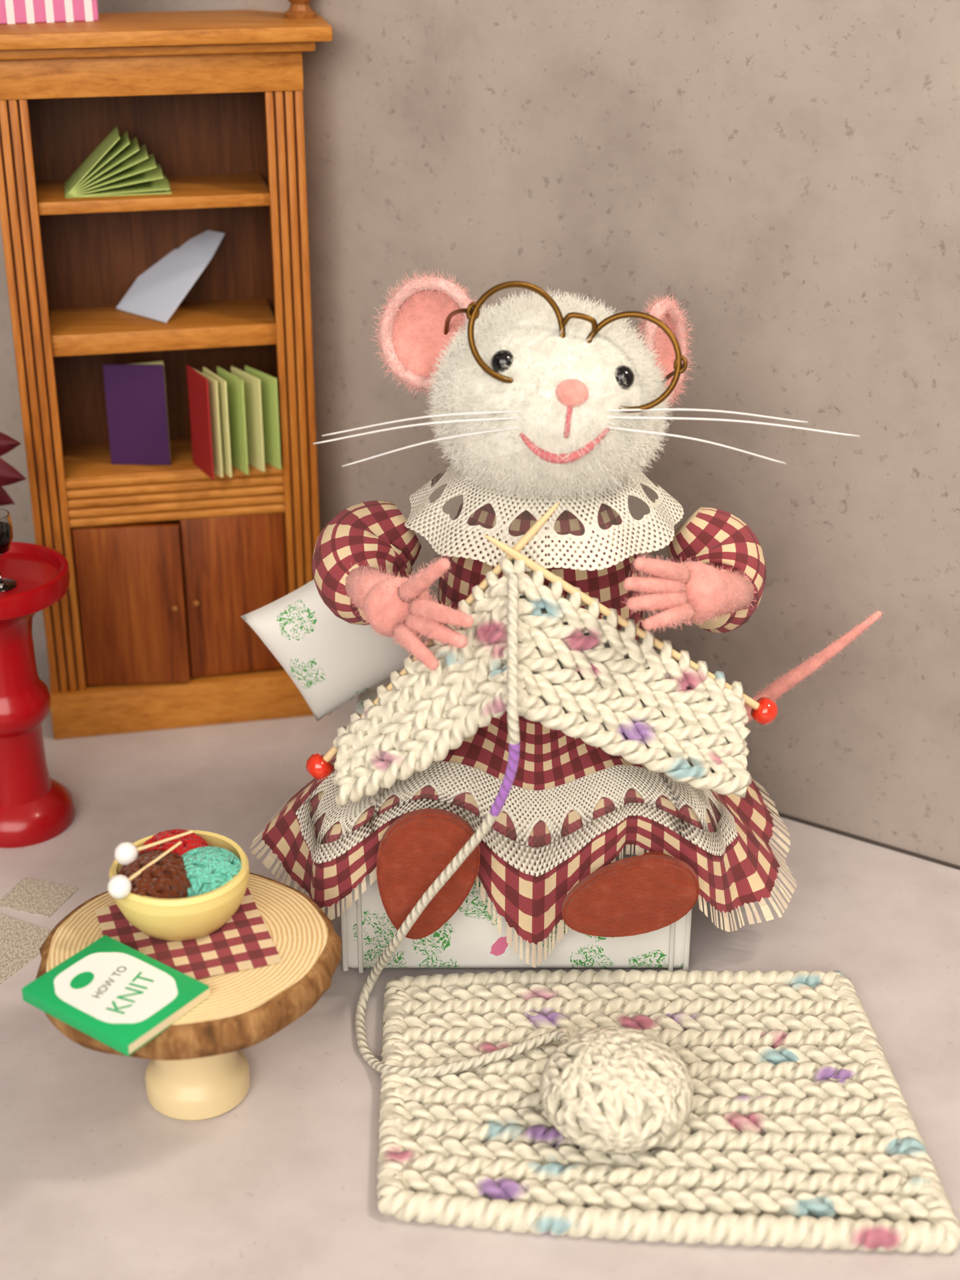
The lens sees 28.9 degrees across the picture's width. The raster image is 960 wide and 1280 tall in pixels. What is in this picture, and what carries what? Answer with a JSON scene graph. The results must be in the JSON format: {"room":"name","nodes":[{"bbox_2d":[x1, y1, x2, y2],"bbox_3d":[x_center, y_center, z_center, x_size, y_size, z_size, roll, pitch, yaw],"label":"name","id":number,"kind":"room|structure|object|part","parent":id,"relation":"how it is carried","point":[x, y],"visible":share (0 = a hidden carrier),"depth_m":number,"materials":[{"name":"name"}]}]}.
{"room":"living room","nodes":[
{"label":"living room","id":0,"kind":"room"},
{"bbox_2d":[0,0,959,866],"bbox_3d":[0.004,-0.295,0.420,2.000,0.700,0.020,15,29,29],"label":"wall","id":1,"kind":"structure","parent":0,"point":[787,171],"depth_m":0.47,"materials":[{"name":"beige paint"}]},
{"bbox_2d":[767,809,959,870],"bbox_3d":[-0.002,0.025,0.560,2.000,0.001,0.001,15,29,29],"label":"trim","id":2,"kind":"structure","parent":1,"relation":"attached to","point":[795,819],"depth_m":0.50,"materials":[{"name":"grey"}]},
{"bbox_2d":[0,609,959,1279],"bbox_3d":[0.007,0.088,0.449,2.400,0.020,2.400,0,25,0],"label":"floor","id":3,"kind":"structure","parent":0,"point":[97,1183],"depth_m":0.40,"materials":[{"name":"smooth concrete"}]},
{"bbox_2d":[0,542,75,848],"bbox_3d":[-0.126,0.016,0.493,0.040,0.074,0.040,0,25,0],"label":"pedestal table","id":4,"kind":"object","parent":3,"relation":"on","point":[35,808],"visible":1,"depth_m":0.49,"materials":[{"name":"red paint"}]},
{"bbox_2d":[0,508,16,592],"bbox_3d":[-0.122,-0.023,0.470,0.010,0.020,0.010,0,25,0],"label":"wine glass","id":5,"kind":"object","parent":4,"relation":"on","point":[6,525],"visible":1,"depth_m":0.47,"materials":[{"name":"clear"}]},
{"bbox_2d":[0,431,26,506],"bbox_3d":[-0.158,-0.011,0.515,0.060,0.105,0.044,12,28,25],"label":"plant","id":6,"kind":"object","parent":4,"relation":"on","point":[8,475],"visible":1,"depth_m":0.50,"materials":[{"name":"red plant"}]},
{"bbox_2d":[0,876,78,984],"bbox_3d":[-0.119,0.074,0.457,0.026,0.001,0.057,13,28,25],"label":"scraps","id":7,"kind":"object","parent":3,"relation":"on","point":[20,941],"visible":0.88,"depth_m":0.46,"materials":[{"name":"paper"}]},
{"bbox_2d":[0,0,332,739],"bbox_3d":[-0.089,-0.077,0.528,0.096,0.214,0.041,-5,25,-11],"label":"wooden bookcase","id":8,"kind":"object","parent":3,"relation":"on","point":[148,632],"visible":0.84,"depth_m":0.53,"materials":[{"name":"brown wood"}]},
{"bbox_2d":[0,0,98,23],"bbox_3d":[-0.115,-0.179,0.486,0.027,0.032,0.020,-8,26,-16],"label":"gift box","id":9,"kind":"object","parent":8,"relation":"on","point":[11,11],"visible":1,"depth_m":0.48,"materials":[{"name":"pink paper"}]},
{"bbox_2d":[64,125,172,197],"bbox_3d":[-0.099,-0.130,0.503,0.028,0.015,0.019,-5,25,-11],"label":"book","id":10,"kind":"object","parent":8,"relation":"in","point":[117,166],"visible":1,"depth_m":0.50,"materials":[{"name":"green paper"}]},
{"bbox_2d":[102,360,170,464],"bbox_3d":[-0.097,-0.065,0.530,0.017,0.030,0.007,0,25,0],"label":"book","id":11,"kind":"object","parent":8,"relation":"in","point":[135,393],"visible":1,"depth_m":0.53,"materials":[{"name":"purple paper"}]},
{"bbox_2d":[116,229,225,323],"bbox_3d":[-0.087,-0.104,0.527,0.023,0.020,0.026,19,31,35],"label":"sheet","id":12,"kind":"object","parent":8,"relation":"in","point":[155,294],"visible":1,"depth_m":0.53,"materials":[{"name":"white paper"}]},
{"bbox_2d":[186,364,223,479],"bbox_3d":[-0.077,-0.061,0.523,0.003,0.029,0.016,-13,28,-25],"label":"book","id":13,"kind":"object","parent":8,"relation":"in","point":[202,389],"visible":1,"depth_m":0.52,"materials":[{"name":"red paper"}]},
{"bbox_2d":[202,365,280,477],"bbox_3d":[-0.067,-0.063,0.527,0.015,0.028,0.017,-14,28,-27],"label":"booklets","id":14,"kind":"object","parent":8,"relation":"in","point":[248,405],"visible":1,"depth_m":0.52,"materials":[{"name":"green paper"}]},
{"bbox_2d":[35,872,342,1121],"bbox_3d":[-0.061,0.081,0.397,0.064,0.038,0.062,0,25,0],"label":"pedestal table","id":15,"kind":"object","parent":3,"relation":"on","point":[198,1069],"visible":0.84,"depth_m":0.39,"materials":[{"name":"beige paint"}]},
{"bbox_2d":[21,935,210,1056],"bbox_3d":[-0.072,0.070,0.370,0.029,0.004,0.023,16,30,31],"label":"book","id":16,"kind":"object","parent":15,"relation":"on","point":[109,991],"visible":1,"depth_m":0.37,"materials":[{"name":"green paper"}]},
{"bbox_2d":[94,886,282,979],"bbox_3d":[-0.062,0.062,0.392,0.033,0.001,0.033,-9,26,-18],"label":"gingham napkin","id":17,"kind":"object","parent":15,"relation":"on","point":[244,942],"visible":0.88,"depth_m":0.39,"materials":[{"name":"red fabric"}]},
{"bbox_2d":[107,828,249,941],"bbox_3d":[-0.064,0.050,0.394,0.029,0.020,0.029,2,25,4],"label":"bowl","id":18,"kind":"object","parent":17,"relation":"on","point":[175,885],"visible":1,"depth_m":0.39,"materials":[{"name":"yellow ceramic"}]},
{"bbox_2d":[340,690,692,973],"bbox_3d":[0.009,0.046,0.468,0.082,0.040,0.075,0,25,0],"label":"seat cushion","id":19,"kind":"object","parent":3,"relation":"on","point":[470,938],"visible":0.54,"depth_m":0.44,"materials":[{"name":"white fabric"}]},
{"bbox_2d":[240,579,413,721],"bbox_3d":[-0.037,-0.001,0.478,0.049,0.049,0.016,0,25,0],"label":"throw pillow","id":20,"kind":"object","parent":19,"relation":"on","point":[331,660],"visible":0.66,"depth_m":0.47,"materials":[{"name":"white fabric"}]},
{"bbox_2d":[249,269,882,967],"bbox_3d":[0.019,-0.005,0.429,0.121,0.151,0.108,13,28,25],"label":"doll","id":21,"kind":"object","parent":19,"relation":"on","point":[545,438],"visible":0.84,"depth_m":0.42,"materials":[{"name":"white fabric"}]},
{"bbox_3d":[0.009,0.036,0.428,0.104,0.028,0.030,0,25,0],"label":"lace apron trim","id":22,"kind":"part","parent":21,"relation":"part of","materials":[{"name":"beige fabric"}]},
{"bbox_2d":[305,501,778,807],"bbox_3d":[0.015,0.004,0.396,0.105,0.064,0.025,-3,25,-6],"label":"knitting","id":23,"kind":"object","parent":21,"relation":"attached to","point":[586,678],"visible":1,"depth_m":0.40,"materials":[{"name":"white fabric"}]},
{"bbox_2d":[354,572,569,1078],"bbox_3d":[-0.001,0.045,0.391,0.056,0.108,0.050,0,25,0],"label":"strand","id":24,"kind":"object","parent":23,"relation":"attached to","point":[512,619],"visible":1,"depth_m":0.40,"materials":[{"name":"beige fabric"}]},
{"bbox_2d":[443,280,687,412],"bbox_3d":[0.018,-0.063,0.405,0.052,0.037,0.039,0,25,0],"label":"eyeglasses","id":25,"kind":"object","parent":21,"relation":"on","point":[679,368],"visible":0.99,"depth_m":0.39,"materials":[{"name":"gold metal"}]},
{"bbox_2d":[375,969,959,1254],"bbox_3d":[0.036,0.098,0.399,0.116,0.007,0.093,0,25,0],"label":"mat","id":26,"kind":"object","parent":3,"relation":"on","point":[800,1130],"visible":0.94,"depth_m":0.39,"materials":[{"name":"beige fabric"}]},
{"bbox_2d":[539,1026,693,1155],"bbox_3d":[0.028,0.093,0.385,0.032,0.021,0.032,0,25,0],"label":"yarn ball","id":27,"kind":"object","parent":26,"relation":"on","point":[613,1090],"visible":1,"depth_m":0.38,"materials":[{"name":"beige fabric"}]}
]}

